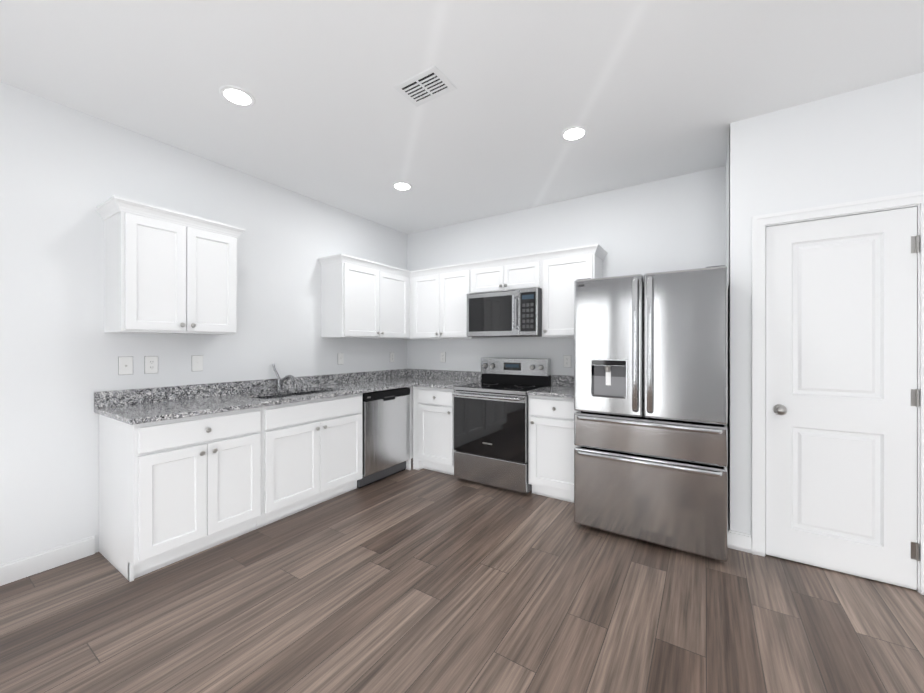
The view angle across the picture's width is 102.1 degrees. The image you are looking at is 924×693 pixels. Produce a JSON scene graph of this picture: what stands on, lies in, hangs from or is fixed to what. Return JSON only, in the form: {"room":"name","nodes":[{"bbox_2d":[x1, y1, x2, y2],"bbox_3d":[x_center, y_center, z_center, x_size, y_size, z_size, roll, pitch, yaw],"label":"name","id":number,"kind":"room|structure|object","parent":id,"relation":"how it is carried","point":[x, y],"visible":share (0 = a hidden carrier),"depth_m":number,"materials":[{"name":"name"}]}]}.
{"room":"kitchen","nodes":[
{"label":"kitchen","id":0,"kind":"room"},
{"bbox_2d":[0,82,406,563],"bbox_3d":[-2.203,-0.073,2.638,0.120,2.750,5.540,0,0,33],"label":"wall","id":1,"kind":"structure","parent":0,"point":[65,171],"depth_m":2.34,"materials":[{"name":"white paint"}]},
{"bbox_2d":[0,535,94,585],"bbox_3d":[-2.953,1.247,1.366,0.014,0.112,2.348,0,0,33],"label":"baseboard","id":2,"kind":"structure","parent":1,"relation":"attached to","point":[23,567],"depth_m":2.17,"materials":[{"name":"white paint"}]},
{"bbox_2d":[118,356,132,374],"bbox_3d":[-2.227,0.127,2.475,0.017,0.121,0.076,0,0,33],"label":"light switch","id":3,"kind":"object","parent":1,"relation":"attached to","point":[125,365],"visible":1,"depth_m":2.47,"materials":[{"name":"white plastic"}]},
{"bbox_2d":[144,356,157,373],"bbox_3d":[-2.155,0.127,2.592,0.009,0.121,0.076,0,0,33],"label":"electrical outlet","id":4,"kind":"object","parent":1,"relation":"attached to","point":[150,364],"visible":1,"depth_m":2.58,"materials":[{"name":"grey plastic"}]},
{"bbox_2d":[96,195,245,334],"bbox_3d":[-1.961,-0.484,2.570,0.359,0.788,0.742,0,0,33],"label":"upper cabinet","id":5,"kind":"object","parent":1,"relation":"attached to","point":[167,271],"visible":1,"depth_m":2.40,"materials":[{"name":"white paint"}]},
{"bbox_2d":[192,355,202,370],"bbox_3d":[-1.999,0.127,2.824,0.017,0.121,0.076,0,0,33],"label":"electrical outlet","id":6,"kind":"object","parent":1,"relation":"attached to","point":[197,362],"visible":1,"depth_m":2.82,"materials":[{"name":"grey plastic"}]},
{"bbox_2d":[338,353,343,364],"bbox_3d":[-1.275,0.130,3.935,0.017,0.121,0.076,0,0,33],"label":"electrical outlet","id":7,"kind":"object","parent":1,"relation":"attached to","point":[340,358],"visible":1,"depth_m":3.93,"materials":[{"name":"grey plastic"}]},
{"bbox_2d":[319,256,381,338],"bbox_3d":[-1.141,-0.460,3.852,0.332,0.740,0.472,0,0,33],"label":"upper cabinet","id":8,"kind":"object","parent":1,"relation":"attached to","point":[364,298],"depth_m":3.70,"materials":[{"name":"white paint"}]},
{"bbox_2d":[382,268,409,338],"bbox_3d":[-0.883,-0.461,4.247,0.332,0.740,0.472,0,0,33],"label":"upper cabinet","id":9,"kind":"object","parent":1,"relation":"attached to","point":[395,285],"depth_m":4.17,"materials":[{"name":"white paint"}]},
{"bbox_2d":[0,458,923,692],"bbox_3d":[0.570,1.343,0.832,6.740,0.080,5.540,0,0,33],"label":"floor","id":10,"kind":"structure","parent":0,"point":[412,580],"depth_m":1.81,"materials":[{"name":"brown wood"}]},
{"bbox_2d":[99,406,270,581],"bbox_3d":[-1.834,0.862,2.505,0.638,0.880,0.742,0,0,33],"label":"base cabinet","id":11,"kind":"object","parent":10,"relation":"on","point":[171,491],"depth_m":2.25,"materials":[{"name":"white paint"}]},
{"bbox_2d":[357,387,409,487],"bbox_3d":[-0.965,0.866,3.814,0.630,0.872,0.636,0,0,33],"label":"dishwasher","id":12,"kind":"object","parent":10,"relation":"on","point":[386,433],"visible":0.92,"depth_m":3.61,"materials":[{"name":"grey metal"}]},
{"bbox_2d":[406,386,412,469],"bbox_3d":[-0.628,0.861,4.375,0.616,0.880,0.664,0,0,33],"label":"base cabinet","id":13,"kind":"object","parent":10,"relation":"on","point":[408,463],"depth_m":3.98,"materials":[{"name":"white paint"}]},
{"bbox_2d":[94,364,437,424],"bbox_3d":[-1.234,0.385,3.406,0.660,0.465,2.953,0,0,33],"label":"countertop","id":14,"kind":"structure","parent":13,"relation":"on","point":[136,406],"depth_m":2.82,"materials":[{"name":"stone"}]},
{"bbox_2d":[272,364,294,390],"bbox_3d":[-1.548,0.270,3.251,0.270,0.234,0.072,0,0,33],"label":"faucet","id":15,"kind":"object","parent":14,"relation":"on","point":[277,383],"depth_m":3.29,"materials":[{"name":"silver metal"}]},
{"bbox_2d":[254,390,329,398],"bbox_3d":[-1.404,0.518,3.168,0.450,0.199,0.810,0,0,33],"label":"sink","id":16,"kind":"object","parent":14,"relation":"in","point":[293,392],"depth_m":3.27,"materials":[{"name":"silver metal"}]},
{"bbox_2d":[413,386,455,474],"bbox_3d":[-0.138,0.862,4.057,0.541,0.880,0.663,0,0,33],"label":"base cabinet","id":17,"kind":"object","parent":10,"relation":"on","point":[433,429],"visible":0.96,"depth_m":3.81,"materials":[{"name":"white paint"}]},
{"bbox_2d":[414,370,481,388],"bbox_3d":[-0.124,0.352,4.043,0.505,0.132,0.673,0,0,33],"label":"countertop","id":18,"kind":"structure","parent":17,"relation":"on","point":[445,379],"depth_m":4.27,"materials":[{"name":"stone"}]},
{"bbox_2d":[453,357,550,492],"bbox_3d":[0.387,0.711,3.661,0.758,1.182,0.689,0,0,33],"label":"range","id":19,"kind":"object","parent":10,"relation":"on","point":[491,428],"visible":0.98,"depth_m":3.46,"materials":[{"name":"grey metal"}]},
{"bbox_2d":[528,395,577,502],"bbox_3d":[0.936,0.862,3.357,0.482,0.880,0.663,0,0,33],"label":"base cabinet","id":20,"kind":"object","parent":10,"relation":"on","point":[551,446],"visible":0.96,"depth_m":3.13,"materials":[{"name":"white paint"}]},
{"bbox_2d":[527,375,573,397],"bbox_3d":[0.942,0.352,3.360,0.489,0.132,0.653,0,0,33],"label":"countertop","id":21,"kind":"structure","parent":20,"relation":"on","point":[562,386],"depth_m":3.37,"materials":[{"name":"stone"}]},
{"bbox_2d":[574,265,727,561],"bbox_3d":[1.421,0.407,2.807,0.904,1.790,0.971,0,0,33],"label":"refrigerator","id":22,"kind":"object","parent":10,"relation":"on","point":[650,405],"visible":1,"depth_m":2.39,"materials":[{"name":"grey metal"}]},
{"bbox_2d":[0,0,923,233],"bbox_3d":[0.570,-1.497,0.830,6.740,0.100,5.540,0,0,33],"label":"ceiling","id":23,"kind":"structure","parent":0,"point":[644,91],"depth_m":2.02,"materials":[{"name":"paint"}]},
{"bbox_2d":[219,85,255,106],"bbox_3d":[-1.297,-1.444,2.159,0.183,0.007,0.183,0,0,33],"label":"recessed light","id":24,"kind":"object","parent":23,"relation":"in","point":[236,95],"visible":1,"depth_m":2.14,"materials":[{"name":"white paint"}]},
{"bbox_2d":[392,181,411,189],"bbox_3d":[-0.539,-1.444,3.365,0.183,0.007,0.183,0,0,33],"label":"recessed light","id":25,"kind":"object","parent":23,"relation":"in","point":[400,185],"visible":1,"depth_m":3.34,"materials":[{"name":"white paint"}]},
{"bbox_2d":[393,66,456,106],"bbox_3d":[-0.206,-1.442,2.084,0.294,0.010,0.206,0,0,33],"label":"ceiling vent","id":26,"kind":"object","parent":23,"relation":"in","point":[427,85],"visible":1,"depth_m":2.07,"materials":[{"name":"white metal"}]},
{"bbox_2d":[560,125,587,140],"bbox_3d":[0.761,-1.444,2.534,0.183,0.007,0.183,0,0,33],"label":"recessed light","id":27,"kind":"object","parent":23,"relation":"in","point":[574,133],"visible":1,"depth_m":2.52,"materials":[{"name":"white paint"}]},
{"bbox_2d":[407,166,724,384],"bbox_3d":[2.100,-0.073,3.068,6.620,2.750,0.120,0,0,33],"label":"wall","id":28,"kind":"structure","parent":0,"point":[675,223],"depth_m":3.59,"materials":[{"name":"white paint"}]},
{"bbox_2d":[410,272,413,338],"bbox_3d":[-0.647,-0.461,4.582,0.362,0.740,0.346,0,0,33],"label":"upper cabinet","id":29,"kind":"object","parent":28,"relation":"attached to","point":[411,273],"depth_m":4.37,"materials":[{"name":"white paint"}]},
{"bbox_2d":[414,272,437,338],"bbox_3d":[-0.345,-0.461,4.392,0.452,0.740,0.334,0,0,33],"label":"upper cabinet","id":30,"kind":"object","parent":28,"relation":"attached to","point":[425,283],"depth_m":4.24,"materials":[{"name":"white paint"}]},
{"bbox_2d":[438,264,485,338],"bbox_3d":[0.013,-0.460,4.159,0.402,0.740,0.334,0,0,33],"label":"upper cabinet","id":31,"kind":"object","parent":28,"relation":"attached to","point":[453,283],"depth_m":4.04,"materials":[{"name":"white paint"}]},
{"bbox_2d":[470,260,505,292],"bbox_3d":[0.343,-0.689,3.943,0.386,0.282,0.334,0,0,33],"label":"upper cabinet","id":32,"kind":"object","parent":28,"relation":"attached to","point":[483,277],"depth_m":3.80,"materials":[{"name":"white paint"}]},
{"bbox_2d":[506,256,541,289],"bbox_3d":[0.667,-0.689,3.732,0.388,0.282,0.334,0,0,33],"label":"upper cabinet","id":33,"kind":"object","parent":28,"relation":"attached to","point":[526,272],"depth_m":3.58,"materials":[{"name":"white paint"}]},
{"bbox_2d":[467,287,541,337],"bbox_3d":[0.464,-0.322,3.774,0.764,0.444,0.477,0,0,33],"label":"microwave","id":34,"kind":"object","parent":33,"relation":"attached to","point":[511,313],"visible":1,"depth_m":3.59,"materials":[{"name":"grey metal"}]},
{"bbox_2d":[564,355,570,367],"bbox_3d":[1.039,0.147,3.683,0.076,0.121,0.009,0,0,33],"label":"electrical outlet","id":35,"kind":"object","parent":28,"relation":"attached to","point":[567,360],"visible":1,"depth_m":3.68,"materials":[{"name":"grey plastic"}]},
{"bbox_2d":[541,248,604,337],"bbox_3d":[1.031,-0.460,3.495,0.480,0.740,0.334,0,0,33],"label":"upper cabinet","id":36,"kind":"object","parent":28,"relation":"attached to","point":[560,271],"depth_m":3.39,"materials":[{"name":"white paint"}]},
{"bbox_2d":[725,134,729,529],"bbox_3d":[1.970,-0.073,2.676,0.110,2.750,0.678,0,0,33],"label":"wall","id":37,"kind":"structure","parent":0,"point":[727,213],"depth_m":2.58,"materials":[{"name":"white paint"}]},
{"bbox_2d":[729,72,923,534],"bbox_3d":[3.083,-0.072,1.610,3.140,2.750,0.110,0,0,33],"label":"wall","id":38,"kind":"structure","parent":0,"point":[861,144],"depth_m":2.24,"materials":[{"name":"white paint"}]},
{"bbox_2d":[728,530,751,552],"bbox_3d":[3.044,1.247,1.562,3.154,0.112,0.014,0,0,33],"label":"baseboard","id":39,"kind":"structure","parent":38,"relation":"attached to","point":[739,541],"depth_m":2.38,"materials":[{"name":"white paint"}]},
{"bbox_2d":[752,191,923,594],"bbox_3d":[2.177,0.243,2.187,0.766,2.118,0.133,0,0,33],"label":"door frame","id":40,"kind":"structure","parent":38,"relation":"attached to","point":[760,223],"depth_m":2.31,"materials":[{"name":"white paint"}]},
{"bbox_2d":[766,207,919,589],"bbox_3d":[2.149,0.276,2.138,0.632,2.038,0.102,0,0,33],"label":"pantry door","id":41,"kind":"structure","parent":38,"relation":"in","point":[842,397],"depth_m":2.13,"materials":[{"name":"white paint"}]}
]}

